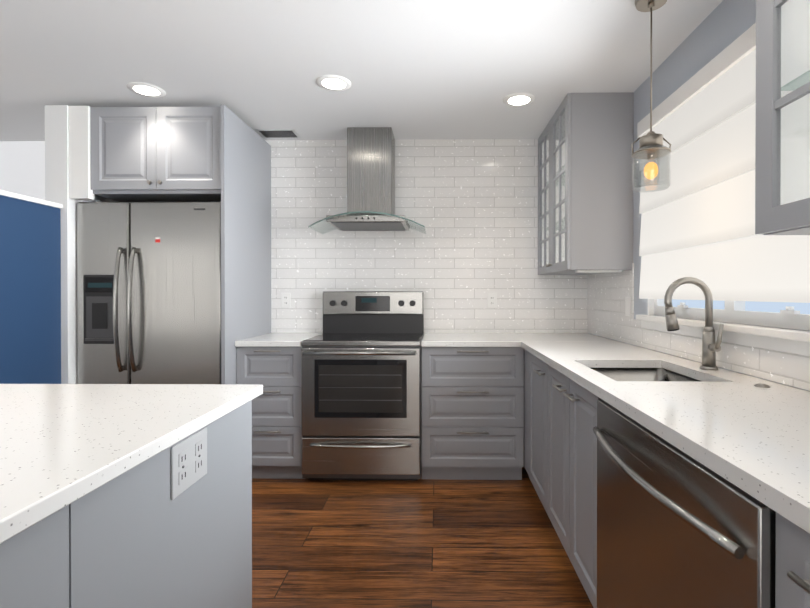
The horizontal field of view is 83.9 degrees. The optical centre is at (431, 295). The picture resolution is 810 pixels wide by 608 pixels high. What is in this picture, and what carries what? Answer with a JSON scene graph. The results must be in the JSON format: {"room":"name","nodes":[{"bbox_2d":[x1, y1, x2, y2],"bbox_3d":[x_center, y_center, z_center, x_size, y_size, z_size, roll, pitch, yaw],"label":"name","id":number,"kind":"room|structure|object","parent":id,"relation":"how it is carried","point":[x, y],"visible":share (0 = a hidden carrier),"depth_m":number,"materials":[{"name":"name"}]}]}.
{"room":"kitchen","nodes":[
{"label":"kitchen","id":0,"kind":"room"},
{"bbox_2d":[0,105,118,383],"bbox_3d":[-2.326,0.033,0.641,0.153,2.365,5.750,0,0,1],"label":"wall","id":1,"kind":"structure","parent":0,"point":[30,290],"depth_m":2.63,"materials":[{"name":"blue paint"}]},
{"bbox_2d":[0,139,586,332],"bbox_3d":[-1.435,-0.003,3.554,5.485,2.410,0.100,0,0,1],"label":"wall","id":2,"kind":"structure","parent":0,"point":[471,205],"depth_m":3.48,"materials":[{"name":"tile"}]},
{"bbox_2d":[281,293,290,307],"bbox_3d":[-1.133,0.037,3.496,0.072,0.116,0.007,0,0,1],"label":"electrical outlet","id":3,"kind":"object","parent":2,"relation":"attached to","point":[285,300],"visible":1,"depth_m":3.49,"materials":[{"name":"white plastic"}]},
{"bbox_2d":[308,127,425,234],"bbox_3d":[-0.446,-0.835,3.234,0.800,0.736,0.496,0,0,1],"label":"range hood","id":4,"kind":"object","parent":2,"relation":"attached to","point":[370,178],"visible":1,"depth_m":3.22,"materials":[{"name":"silver metal"}]},
{"bbox_2d":[487,293,496,307],"bbox_3d":[0.466,0.037,3.474,0.072,0.116,0.007,0,0,1],"label":"electrical outlet","id":5,"kind":"object","parent":2,"relation":"attached to","point":[491,300],"visible":1,"depth_m":3.47,"materials":[{"name":"white plastic"}]},
{"bbox_2d":[0,0,722,140],"bbox_3d":[-1.475,-1.224,0.623,5.485,0.060,5.950,0,0,1],"label":"ceiling","id":6,"kind":"structure","parent":0,"point":[435,69],"depth_m":2.27,"materials":[{"name":"grey paint"}]},
{"bbox_2d":[127,82,165,97],"bbox_3d":[-1.667,-1.200,2.631,0.196,0.006,0.196,0,0,1],"label":"recessed light","id":7,"kind":"object","parent":6,"relation":"in","point":[145,89],"visible":1,"depth_m":2.61,"materials":[{"name":"white plastic"}]},
{"bbox_2d":[255,129,300,137],"bbox_3d":[-1.137,-1.202,3.344,0.280,0.009,0.170,0,0,1],"label":"ceiling vent","id":8,"kind":"object","parent":6,"relation":"in","point":[278,133],"visible":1,"depth_m":3.32,"materials":[{"name":"grey metal"}]},
{"bbox_2d":[316,75,350,90],"bbox_3d":[-0.554,-1.200,2.546,0.196,0.006,0.196,0,0,1],"label":"recessed light","id":9,"kind":"object","parent":6,"relation":"in","point":[333,82],"visible":1,"depth_m":2.53,"materials":[{"name":"white plastic"}]},
{"bbox_2d":[503,93,534,106],"bbox_3d":[0.536,-1.201,2.765,0.196,0.006,0.196,0,0,1],"label":"recessed light","id":10,"kind":"object","parent":6,"relation":"in","point":[518,99],"visible":1,"depth_m":2.75,"materials":[{"name":"white plastic"}]},
{"bbox_2d":[631,0,670,191],"bbox_3d":[0.886,-0.816,1.818,0.161,0.768,0.145,0,0,1],"label":"light","id":11,"kind":"object","parent":6,"relation":"hanging from","point":[652,146],"visible":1,"depth_m":1.81,"materials":[{"name":"clear glass"}]},
{"bbox_2d":[252,467,592,607],"bbox_3d":[-1.475,1.246,0.635,5.485,0.060,5.950,0,0,1],"label":"floor","id":12,"kind":"structure","parent":0,"point":[433,543],"depth_m":2.17,"materials":[{"name":"brown wood"}]},
{"bbox_2d":[0,404,251,607],"bbox_3d":[-1.191,0.768,0.323,1.231,0.898,2.178,0,0,1],"label":"kitchen island","id":13,"kind":"object","parent":12,"relation":"on","point":[93,514],"depth_m":0.91,"materials":[{"name":"grey wood"}]},
{"bbox_2d":[0,384,262,547],"bbox_3d":[-1.176,0.302,0.320,1.251,0.030,2.238,0,0,1],"label":"island countertop","id":14,"kind":"structure","parent":13,"relation":"on","point":[60,444],"depth_m":0.94,"materials":[{"name":"white stone"}]},
{"bbox_2d":[171,427,206,499],"bbox_3d":[-0.561,0.386,1.048,0.007,0.116,0.146,0,0,1],"label":"outlet","id":15,"kind":"object","parent":13,"relation":"attached to","point":[188,462],"visible":1,"depth_m":1.04,"materials":[{"name":"white plastic"}]},
{"bbox_2d":[77,202,220,383],"bbox_3d":[-1.754,0.309,3.102,0.910,1.790,0.776,0,0,1],"label":"fridge","id":16,"kind":"object","parent":12,"relation":"on","point":[148,292],"visible":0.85,"depth_m":2.79,"materials":[{"name":"grey metal"}]},
{"bbox_2d":[69,105,270,383],"bbox_3d":[-1.733,0.022,3.122,0.960,2.365,0.767,0,0,1],"label":"surround","id":17,"kind":"object","parent":12,"relation":"on","point":[222,154],"visible":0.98,"depth_m":2.76,"materials":[{"name":"grey wood"}]},
{"bbox_2d":[237,346,304,478],"bbox_3d":[-1.041,0.765,3.178,0.420,0.878,0.644,0,0,1],"label":"base cabinet","id":18,"kind":"object","parent":12,"relation":"on","point":[275,372],"visible":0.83,"depth_m":2.89,"materials":[{"name":"grey wood"}]},
{"bbox_2d":[235,333,322,346],"bbox_3d":[-1.041,0.306,3.182,0.418,0.035,0.633,0,0,1],"label":"countertop","id":19,"kind":"structure","parent":18,"relation":"on","point":[270,339],"depth_m":2.91,"materials":[{"name":"stone"}]},
{"bbox_2d":[301,291,423,479],"bbox_3d":[-0.448,0.587,3.139,0.762,1.235,0.696,0,0,1],"label":"range","id":20,"kind":"object","parent":12,"relation":"on","point":[361,387],"visible":1,"depth_m":2.86,"materials":[{"name":"grey metal"}]},
{"bbox_2d":[421,347,523,479],"bbox_3d":[0.265,0.765,3.160,0.655,0.878,0.644,0,0,1],"label":"base cabinet","id":21,"kind":"object","parent":12,"relation":"on","point":[472,413],"visible":0.98,"depth_m":2.88,"materials":[{"name":"grey wood"}]},
{"bbox_2d":[421,333,514,346],"bbox_3d":[0.244,0.306,3.164,0.611,0.035,0.633,0,0,1],"label":"countertop","id":22,"kind":"structure","parent":21,"relation":"on","point":[429,339],"depth_m":2.91,"materials":[{"name":"stone"}]},
{"bbox_2d":[524,349,547,512],"bbox_3d":[0.872,0.766,2.865,0.636,0.878,1.217,0,0,1],"label":"base cabinet","id":23,"kind":"object","parent":12,"relation":"on","point":[535,417],"visible":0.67,"depth_m":2.52,"materials":[{"name":"grey wood"}]},
{"bbox_2d":[547,365,598,607],"bbox_3d":[0.858,0.771,1.876,0.636,0.878,0.758,0,0,1],"label":"base cabinet","id":24,"kind":"object","parent":12,"relation":"on","point":[571,463],"visible":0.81,"depth_m":1.82,"materials":[{"name":"grey wood"}]},
{"bbox_2d":[593,398,775,607],"bbox_3d":[0.823,0.774,1.115,0.686,0.878,0.757,0,0,1],"label":"dishwasher","id":25,"kind":"object","parent":12,"relation":"on","point":[677,528],"visible":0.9,"depth_m":1.02,"materials":[{"name":"silver metal"}]},
{"bbox_2d":[775,512,809,607],"bbox_3d":[0.857,0.777,0.502,0.601,0.878,0.459,0,0,1],"label":"base cabinet","id":26,"kind":"object","parent":12,"relation":"on","point":[792,588],"visible":0.79,"depth_m":0.68,"materials":[{"name":"grey wood"}]},
{"bbox_2d":[515,333,809,532],"bbox_3d":[0.844,0.316,1.098,0.645,0.035,4.748,0,0,1],"label":"countertop","id":27,"kind":"structure","parent":26,"relation":"on","point":[742,432],"depth_m":1.18,"materials":[{"name":"stone"}]},
{"bbox_2d":[591,368,702,381],"bbox_3d":[0.844,0.437,1.804,0.452,0.207,0.552,0,0,1],"label":"sink","id":28,"kind":"object","parent":27,"relation":"in","point":[639,374],"visible":0.02,"depth_m":2.06,"materials":[{"name":"silver metal"}]},
{"bbox_2d":[664,277,723,369],"bbox_3d":[1.042,0.110,1.783,0.210,0.370,0.121,0,0,1],"label":"faucet","id":29,"kind":"object","parent":27,"relation":"on","point":[711,347],"visible":1,"depth_m":1.80,"materials":[{"name":"silver metal"}]},
{"bbox_2d":[754,383,770,387],"bbox_3d":[1.080,0.292,1.470,0.046,0.009,0.046,0,0,1],"label":"cap","id":30,"kind":"object","parent":27,"relation":"on","point":[762,385],"visible":0.98,"depth_m":1.46,"materials":[{"name":"silver metal"}]},
{"bbox_2d":[589,0,809,390],"bbox_3d":[1.217,0.011,0.542,0.100,2.410,5.850,0,0,1],"label":"wall","id":31,"kind":"structure","parent":0,"point":[722,26],"depth_m":2.12,"materials":[{"name":"grey paint"}]},
{"bbox_2d":[538,92,633,274],"bbox_3d":[0.994,-0.672,3.066,0.412,1.064,0.798,0,0,1],"label":"upper cabinet","id":32,"kind":"object","parent":31,"relation":"attached to","point":[585,196],"visible":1,"depth_m":2.67,"materials":[{"name":"grey wood"}]},
{"bbox_2d":[587,263,809,390],"bbox_3d":[1.164,0.057,0.593,0.007,0.483,5.750,0,0,1],"label":"tile backsplash","id":33,"kind":"structure","parent":31,"relation":"attached to","point":[607,293],"depth_m":2.30,"materials":[{"name":"white tile"}]},
{"bbox_2d":[625,297,630,315],"bbox_3d":[1.186,0.066,2.718,0.006,0.116,0.072,0,0,1],"label":"outlet","id":34,"kind":"object","parent":33,"relation":"attached to","point":[627,306],"visible":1,"depth_m":2.71,"materials":[{"name":"white plastic"}]},
{"bbox_2d":[636,299,809,355],"bbox_3d":[1.207,-0.400,1.835,0.136,1.220,1.500,0,0,1],"label":"window","id":35,"kind":"structure","parent":31,"relation":"in","point":[803,308],"depth_m":1.71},
{"bbox_2d":[637,23,809,302],"bbox_3d":[1.167,-0.475,1.836,0.028,0.990,1.420,0,0,1],"label":"window shade","id":36,"kind":"object","parent":31,"relation":"attached to","point":[698,218],"visible":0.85,"depth_m":1.85,"materials":[{"name":"fabric"}]},
{"bbox_2d":[755,0,809,234],"bbox_3d":[0.961,-0.668,0.687,0.412,1.048,0.800,0,0,1],"label":"upper cabinet","id":37,"kind":"object","parent":31,"relation":"attached to","point":[782,170],"visible":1,"depth_m":1.06,"materials":[{"name":"grey wood"}]}
]}

